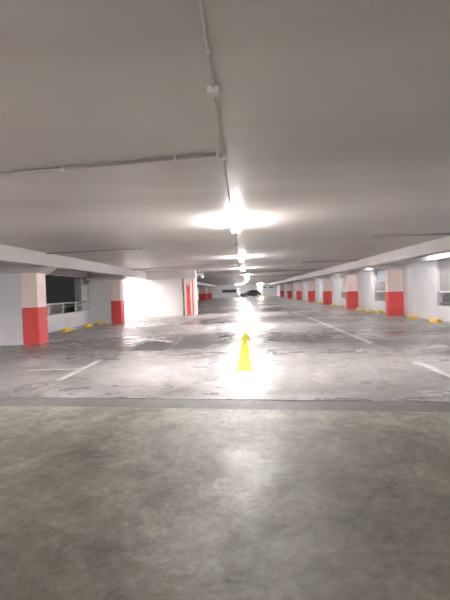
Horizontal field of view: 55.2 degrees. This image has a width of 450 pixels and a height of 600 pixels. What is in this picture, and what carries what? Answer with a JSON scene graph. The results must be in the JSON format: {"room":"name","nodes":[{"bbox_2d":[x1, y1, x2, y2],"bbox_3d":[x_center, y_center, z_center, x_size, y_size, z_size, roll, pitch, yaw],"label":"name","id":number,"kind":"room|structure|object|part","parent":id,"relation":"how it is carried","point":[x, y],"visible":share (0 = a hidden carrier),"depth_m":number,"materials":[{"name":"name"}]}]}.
{"room":"parking garage","nodes":[
{"label":"parking garage","id":0,"kind":"room"},
{"bbox_2d":[74,277,89,310],"bbox_3d":[-7.547,0.044,17.586,0.330,2.980,10.700,-2,1,2],"label":"wall","id":1,"kind":"structure","parent":0,"point":[81,285],"depth_m":21.70,"materials":[{"name":"grey concrete"}]},
{"bbox_2d":[0,262,58,273],"bbox_3d":[-6.421,-1.117,13.534,2.100,0.590,0.750,-2,1,2],"label":"trim","id":2,"kind":"structure","parent":1,"relation":"attached to","point":[5,268],"depth_m":13.16,"materials":[{"name":"paint"}]},
{"bbox_2d":[86,273,129,280],"bbox_3d":[-6.053,-1.311,22.324,2.100,0.590,0.750,-2,1,2],"label":"trim","id":3,"kind":"structure","parent":1,"relation":"attached to","point":[91,276],"depth_m":21.97,"materials":[{"name":"paint"}]},
{"bbox_2d":[45,269,198,332],"bbox_3d":[-6.561,-0.320,34.306,0.200,3.050,128.000,-2,1,2],"label":"wall","id":4,"kind":"structure","parent":0,"point":[56,322],"depth_m":19.47,"materials":[{"name":"white paint"}]},
{"bbox_2d":[46,301,86,314],"bbox_3d":[-7.231,0.377,18.031,0.068,0.475,7.900,-2,1,2],"label":"railing","id":5,"kind":"object","parent":4,"relation":"on","point":[75,305],"visible":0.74,"depth_m":19.07,"materials":[{"name":"white metal"}]},
{"bbox_3d":[-7.238,0.174,18.027,0.068,0.070,7.900,-2,1,2],"label":"handrail","id":6,"kind":"part","parent":5,"relation":"part of","materials":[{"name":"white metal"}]},
{"bbox_2d":[123,277,184,317],"bbox_3d":[-4.598,-0.399,29.316,4.150,2.780,5.000,-2,1,2],"label":"wall","id":7,"kind":"structure","parent":0,"point":[142,297],"depth_m":26.82,"materials":[{"name":"paint"}]},
{"bbox_2d":[0,244,146,278],"bbox_3d":[-6.193,-0.914,-1.488,0.420,0.410,56.550,-2,1,2],"label":"trim","id":8,"kind":"structure","parent":7,"relation":"attached to","point":[8,254],"depth_m":13.86,"materials":[{"name":"paint"}]},
{"bbox_2d":[146,270,195,279],"bbox_3d":[-3.311,-1.545,26.449,3.000,0.500,0.330,-2,1,2],"label":"trim","id":9,"kind":"structure","parent":7,"relation":"attached to","point":[185,274],"depth_m":26.29,"materials":[{"name":"paint"}]},
{"bbox_2d":[0,296,449,599],"bbox_3d":[1.275,0.820,34.003,15.600,0.250,128.000,-2,1,2],"label":"floor","id":10,"kind":"structure","parent":0,"point":[320,470],"depth_m":3.68,"materials":[{"name":"concrete"}]},
{"bbox_2d":[0,273,47,344],"bbox_3d":[-6.513,0.285,13.484,1.626,2.196,0.592,-2,1,2],"label":"column","id":11,"kind":"structure","parent":10,"relation":"on","point":[23,308],"depth_m":13.22,"materials":[{"name":"white paint"}]},
{"bbox_2d":[32,383,59,393],"bbox_3d":[-2.818,1.395,6.806,0.120,0.004,0.700,-2,1,2],"label":"painted line","id":12,"kind":"object","parent":10,"relation":"on","point":[53,384],"visible":1,"depth_m":6.77,"materials":[{"name":"white paint"}]},
{"bbox_2d":[28,368,78,370],"bbox_3d":[-3.396,1.379,8.532,1.000,0.004,0.080,-2,1,2],"label":"painted line","id":13,"kind":"object","parent":10,"relation":"on","point":[74,368],"visible":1,"depth_m":8.52,"materials":[{"name":"white paint"}]},
{"bbox_2d":[61,328,72,331],"bbox_3d":[-6.515,1.232,17.719,0.180,0.130,0.720,-2,1,2],"label":"wheel stop","id":14,"kind":"object","parent":10,"relation":"on","point":[65,329],"visible":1,"depth_m":17.58,"materials":[{"name":"yellow paint"}]},
{"bbox_2d":[55,361,99,380],"bbox_3d":[-2.820,1.361,8.432,0.120,0.004,2.050,-2,1,2],"label":"painted line","id":15,"kind":"object","parent":10,"relation":"on","point":[95,362],"visible":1,"depth_m":8.21,"materials":[{"name":"white paint"}]},
{"bbox_2d":[89,280,124,323],"bbox_3d":[-6.116,0.090,22.273,1.626,2.196,0.592,-2,1,2],"label":"column","id":16,"kind":"structure","parent":10,"relation":"on","point":[106,297],"depth_m":22.02,"materials":[{"name":"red paint"}]},
{"bbox_2d":[128,327,171,348],"bbox_3d":[-2.386,1.216,14.743,0.120,0.004,6.800,-2,1,2],"label":"painted line","id":17,"kind":"object","parent":10,"relation":"on","point":[169,327],"visible":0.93,"depth_m":13.51,"materials":[{"name":"white paint"}]},
{"bbox_2d":[128,341,172,350],"bbox_3d":[-1.931,1.260,11.872,1.050,0.003,2.300,-2,1,2],"label":"repair patch","id":18,"kind":"object","parent":10,"relation":"on","point":[154,345],"visible":1,"depth_m":11.59,"materials":[{"name":"concrete"}]},
{"bbox_2d":[184,275,197,315],"bbox_3d":[-2.155,-0.434,27.107,0.700,2.775,1.008,-2,1,2],"label":"column","id":19,"kind":"structure","parent":10,"relation":"on","point":[190,284],"depth_m":26.61,"materials":[{"name":"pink paint"}]},
{"bbox_2d":[170,334,218,349],"bbox_3d":[-0.760,1.203,12.723,1.180,0.003,3.900,-2,1,2],"label":"repair patch","id":20,"kind":"object","parent":10,"relation":"on","point":[190,341],"visible":1,"depth_m":12.33,"materials":[{"name":"concrete"}]},
{"bbox_2d":[198,287,206,300],"bbox_3d":[-3.670,-1.012,71.561,1.362,2.196,0.712,-2,1,2],"label":"column","id":21,"kind":"structure","parent":10,"relation":"on","point":[202,290],"depth_m":71.21,"materials":[{"name":"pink paint"}]},
{"bbox_2d":[207,288,211,298],"bbox_3d":[-3.160,-1.256,82.547,1.362,2.196,0.712,-2,1,2],"label":"column","id":22,"kind":"structure","parent":10,"relation":"on","point":[209,290],"depth_m":82.18,"materials":[{"name":"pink paint"}]},
{"bbox_2d":[237,332,251,370],"bbox_3d":[0.541,1.186,11.316,0.360,0.005,7.200,-2,1,2],"label":"arrow marking","id":23,"kind":"object","parent":10,"relation":"on","point":[244,363],"visible":1,"depth_m":9.33,"materials":[{"name":"yellow paint"}]},
{"bbox_2d":[240,290,260,296],"bbox_3d":[5.386,-1.350,90.851,4.260,1.460,1.960,-3,1,-26],"label":"car","id":24,"kind":"object","parent":10,"relation":"on","point":[253,293],"visible":0.97,"depth_m":90.26,"materials":[{"name":"grey paint"}]},
{"bbox_2d":[257,284,262,296],"bbox_3d":[7.615,-2.150,94.039,1.110,2.775,0.660,-2,1,2],"label":"column","id":25,"kind":"structure","parent":10,"relation":"on","point":[259,286],"depth_m":93.74,"materials":[{"name":"white paint"}]},
{"bbox_2d":[280,285,283,296],"bbox_3d":[10.521,-1.655,79.312,0.706,2.196,0.412,-2,1,2],"label":"column","id":26,"kind":"structure","parent":10,"relation":"on","point":[281,286],"depth_m":79.11,"materials":[{"name":"red paint"}]},
{"bbox_2d":[287,284,291,297],"bbox_3d":[9.998,-1.379,66.826,0.706,2.196,0.412,-2,1,2],"label":"column","id":27,"kind":"structure","parent":10,"relation":"on","point":[289,286],"depth_m":66.62,"materials":[{"name":"red paint"}]},
{"bbox_2d":[296,283,301,299],"bbox_3d":[9.521,-1.128,55.439,0.706,2.196,0.412,-2,1,2],"label":"column","id":28,"kind":"structure","parent":10,"relation":"on","point":[298,285],"depth_m":55.24,"materials":[{"name":"red paint"}]},
{"bbox_2d":[307,281,314,301],"bbox_3d":[9.103,-0.907,45.450,0.706,2.196,0.412,-2,1,2],"label":"column","id":29,"kind":"structure","parent":10,"relation":"on","point":[310,284],"depth_m":45.25,"materials":[{"name":"red paint"}]},
{"bbox_2d":[308,317,332,326],"bbox_3d":[4.030,0.916,18.673,0.120,0.004,6.400,-2,1,2],"label":"painted line","id":30,"kind":"object","parent":10,"relation":"on","point":[308,317],"visible":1,"depth_m":17.82,"materials":[{"name":"white paint"}]},
{"bbox_2d":[322,279,331,304],"bbox_3d":[8.744,-0.717,36.860,0.706,2.196,0.412,-2,1,2],"label":"column","id":31,"kind":"structure","parent":10,"relation":"on","point":[326,283],"depth_m":36.66,"materials":[{"name":"red paint"}]},
{"bbox_2d":[345,275,357,308],"bbox_3d":[8.392,-0.532,28.469,0.706,2.196,0.412,-2,1,2],"label":"column","id":32,"kind":"structure","parent":10,"relation":"on","point":[351,281],"depth_m":28.27,"materials":[{"name":"red paint"}]},
{"bbox_2d":[334,328,372,342],"bbox_3d":[3.792,1.042,12.979,0.120,0.004,4.200,-2,1,2],"label":"painted line","id":33,"kind":"object","parent":10,"relation":"on","point":[367,341],"visible":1,"depth_m":12.41,"materials":[{"name":"white paint"}]},
{"bbox_2d":[375,345,412,358],"bbox_3d":[3.644,1.120,9.433,0.120,0.004,2.100,-2,1,2],"label":"painted line","id":34,"kind":"object","parent":10,"relation":"on","point":[379,346],"visible":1,"depth_m":9.20,"materials":[{"name":"white paint"}]},
{"bbox_2d":[385,269,403,315],"bbox_3d":[8.058,-0.355,20.478,0.706,2.196,0.412,-2,1,2],"label":"column","id":35,"kind":"structure","parent":10,"relation":"on","point":[394,302],"depth_m":20.28,"materials":[{"name":"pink paint"}]},
{"bbox_2d":[407,315,417,318],"bbox_3d":[8.018,0.723,18.401,0.180,0.130,0.720,-2,1,2],"label":"wheel stop","id":36,"kind":"object","parent":10,"relation":"on","point":[408,316],"visible":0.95,"depth_m":18.28,"materials":[{"name":"yellow paint"}]},
{"bbox_2d":[414,362,449,376],"bbox_3d":[3.519,1.176,6.937,0.120,0.004,2.100,-2,1,2],"label":"painted line","id":37,"kind":"object","parent":10,"relation":"on","point":[419,363],"visible":1,"depth_m":7.23,"materials":[{"name":"white paint"}]},
{"bbox_2d":[429,318,441,322],"bbox_3d":[7.926,0.771,16.204,0.180,0.130,0.720,-2,1,2],"label":"wheel stop","id":38,"kind":"object","parent":10,"relation":"on","point":[434,320],"visible":1,"depth_m":16.01,"materials":[{"name":"yellow paint"}]},
{"bbox_2d":[0,0,449,284],"bbox_3d":[1.172,-2.208,33.940,16.000,0.250,128.000,-2,1,2],"label":"ceiling","id":39,"kind":"structure","parent":0,"point":[334,115],"depth_m":3.58,"materials":[{"name":"paint"}]},
{"bbox_2d":[47,248,141,253],"bbox_3d":[-3.890,-1.447,12.770,2.971,0.048,0.048,-2,1,7],"label":"conduit","id":40,"kind":"object","parent":39,"relation":"attached to","point":[136,248],"visible":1,"depth_m":12.75,"materials":[{"name":"grey plastic"}]},
{"bbox_2d":[0,152,215,175],"bbox_3d":[-2.890,-1.313,4.647,5.696,0.048,0.048,-2,1,11],"label":"conduit","id":41,"kind":"object","parent":39,"relation":"attached to","point":[175,158],"visible":1,"depth_m":4.31,"materials":[{"name":"grey plastic"}]},
{"bbox_2d":[132,267,185,269],"bbox_3d":[-3.519,-1.668,22.836,2.860,0.048,0.048,-2,1,2],"label":"conduit","id":42,"kind":"object","parent":39,"relation":"attached to","point":[179,267],"visible":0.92,"depth_m":22.82,"materials":[{"name":"grey plastic"}]},
{"bbox_2d":[197,282,216,286],"bbox_3d":[-3.411,-2.382,64.963,0.420,0.410,66.400,-2,1,2],"label":"trim","id":43,"kind":"structure","parent":39,"relation":"attached to","point":[198,283],"depth_m":67.91,"materials":[{"name":"paint"}]},
{"bbox_2d":[199,0,241,280],"bbox_3d":[1.750,-2.335,46.427,0.080,0.049,99.000,-2,1,2],"label":"conduit","id":44,"kind":"object","parent":39,"relation":"attached to","point":[213,91],"visible":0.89,"depth_m":2.79,"materials":[{"name":"metal"}]},
{"bbox_2d":[230,219,239,232],"bbox_3d":[0.204,-1.445,8.269,0.171,0.148,1.280,-2,1,2],"label":"lamp","id":45,"kind":"object","parent":39,"relation":"attached to","point":[235,224],"visible":1,"depth_m":8.04,"materials":[{"name":"white plastic"}]},
{"bbox_2d":[243,274,303,276],"bbox_3d":[4.580,-2.311,40.803,5.830,0.056,0.056,-2,1,2],"label":"conduit","id":46,"kind":"object","parent":39,"relation":"attached to","point":[297,274],"visible":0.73,"depth_m":40.78,"materials":[{"name":"grey plastic"}]},
{"bbox_2d":[242,269,322,272],"bbox_3d":[4.183,-2.101,31.314,5.830,0.056,0.056,-2,1,2],"label":"conduit","id":47,"kind":"object","parent":39,"relation":"attached to","point":[319,269],"visible":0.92,"depth_m":31.31,"materials":[{"name":"grey plastic"}]},
{"bbox_2d":[302,260,358,262],"bbox_3d":[5.275,-1.941,21.561,2.830,0.048,0.048,-2,1,2],"label":"conduit","id":48,"kind":"object","parent":39,"relation":"attached to","point":[341,260],"visible":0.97,"depth_m":21.55,"materials":[{"name":"grey plastic"}]},
{"bbox_2d":[269,236,449,284],"bbox_3d":[7.449,-2.106,33.680,0.450,0.410,128.000,-2,1,2],"label":"beam","id":49,"kind":"structure","parent":39,"relation":"attached to","point":[437,246],"depth_m":16.96,"materials":[{"name":"paint"}]},
{"bbox_2d":[353,233,449,237],"bbox_3d":[4.853,-1.718,11.472,2.830,0.048,0.048,-2,1,2],"label":"conduit","id":50,"kind":"object","parent":39,"relation":"attached to","point":[442,233],"visible":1,"depth_m":11.46,"materials":[{"name":"grey plastic"}]},
{"bbox_2d":[211,284,275,297],"bbox_3d":[3.909,-2.009,98.052,16.000,2.980,0.300,-2,1,2],"label":"wall","id":51,"kind":"structure","parent":0,"point":[216,291],"depth_m":97.90,"materials":[{"name":"white paint"}]},
{"bbox_2d":[275,252,449,322],"bbox_3d":[8.916,-0.834,33.646,0.500,3.050,128.000,-2,1,2],"label":"wall","id":52,"kind":"structure","parent":0,"point":[422,297],"depth_m":19.35,"materials":[{"name":"white paint"}]},
{"bbox_2d":[376,291,384,300],"bbox_3d":[8.630,-0.207,22.910,0.050,0.560,3.700,-2,1,2],"label":"railing","id":53,"kind":"object","parent":52,"relation":"on","point":[377,298],"visible":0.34,"depth_m":24.01,"materials":[{"name":"white metal"}]},
{"bbox_2d":[439,291,449,305],"bbox_3d":[8.287,-0.026,14.719,0.050,0.560,4.100,-2,1,2],"label":"railing","id":54,"kind":"object","parent":52,"relation":"on","point":[440,292],"visible":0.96,"depth_m":16.28,"materials":[{"name":"white metal"}]},
{"bbox_2d":[295,259,449,290],"bbox_3d":[9.330,-1.446,39.122,0.060,1.240,73.040,-2,1,2],"label":"wall","id":55,"kind":"structure","parent":0,"point":[444,264],"depth_m":16.54,"materials":[{"name":"white paint"}]},
{"bbox_2d":[301,278,314,280],"bbox_3d":[8.652,-2.293,45.614,1.650,0.590,0.750,-2,1,2],"label":"trim","id":56,"kind":"structure","parent":55,"relation":"attached to","point":[308,279],"depth_m":45.23,"materials":[{"name":"paint"}]},
{"bbox_2d":[312,275,330,278],"bbox_3d":[8.292,-2.103,37.023,1.650,0.590,0.750,-2,1,2],"label":"trim","id":57,"kind":"structure","parent":55,"relation":"attached to","point":[324,276],"depth_m":36.65,"materials":[{"name":"paint"}]},
{"bbox_2d":[331,270,357,275],"bbox_3d":[7.941,-1.918,28.633,1.650,0.590,0.750,-2,1,2],"label":"trim","id":58,"kind":"structure","parent":55,"relation":"attached to","point":[345,273],"depth_m":28.26,"materials":[{"name":"paint"}]},
{"bbox_2d":[378,270,384,280],"bbox_3d":[8.602,-1.344,23.487,0.070,0.630,1.380,-2,1,2],"label":"window","id":59,"kind":"structure","parent":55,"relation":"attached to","point":[381,273],"depth_m":23.57,"materials":[{"name":"glass"}]},
{"bbox_2d":[366,262,402,269],"bbox_3d":[7.606,-1.742,20.642,1.650,0.590,0.750,-2,1,2],"label":"trim","id":60,"kind":"structure","parent":55,"relation":"attached to","point":[388,266],"depth_m":20.27,"materials":[{"name":"paint"}]},
{"label":"outside","id":61,"kind":"structure","parent":0,"visible":0},
{"bbox_2d":[222,289,235,292],"bbox_3d":[0.962,-1.935,99.328,4.000,2.980,0.200,-2,1,2],"label":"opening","id":62,"kind":"structure","parent":61,"point":[233,290],"depth_m":99.22,"materials":[{"name":"concrete"}]},
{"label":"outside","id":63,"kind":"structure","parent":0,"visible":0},
{"bbox_2d":[46,303,74,314],"bbox_3d":[-8.337,0.884,19.890,0.200,1.260,29.000,-2,1,2],"label":"wall","id":64,"kind":"structure","parent":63,"point":[69,308],"depth_m":21.40,"materials":[{"name":"grey concrete"}]},
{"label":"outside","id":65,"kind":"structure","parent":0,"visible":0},
{"bbox_2d":[345,292,449,305],"bbox_3d":[10.188,-1.277,42.093,0.150,3.400,85.000,-2,1,2],"label":"wall","id":66,"kind":"structure","parent":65,"point":[378,292],"depth_m":17.88,"materials":[{"name":"grey concrete"}]}
]}

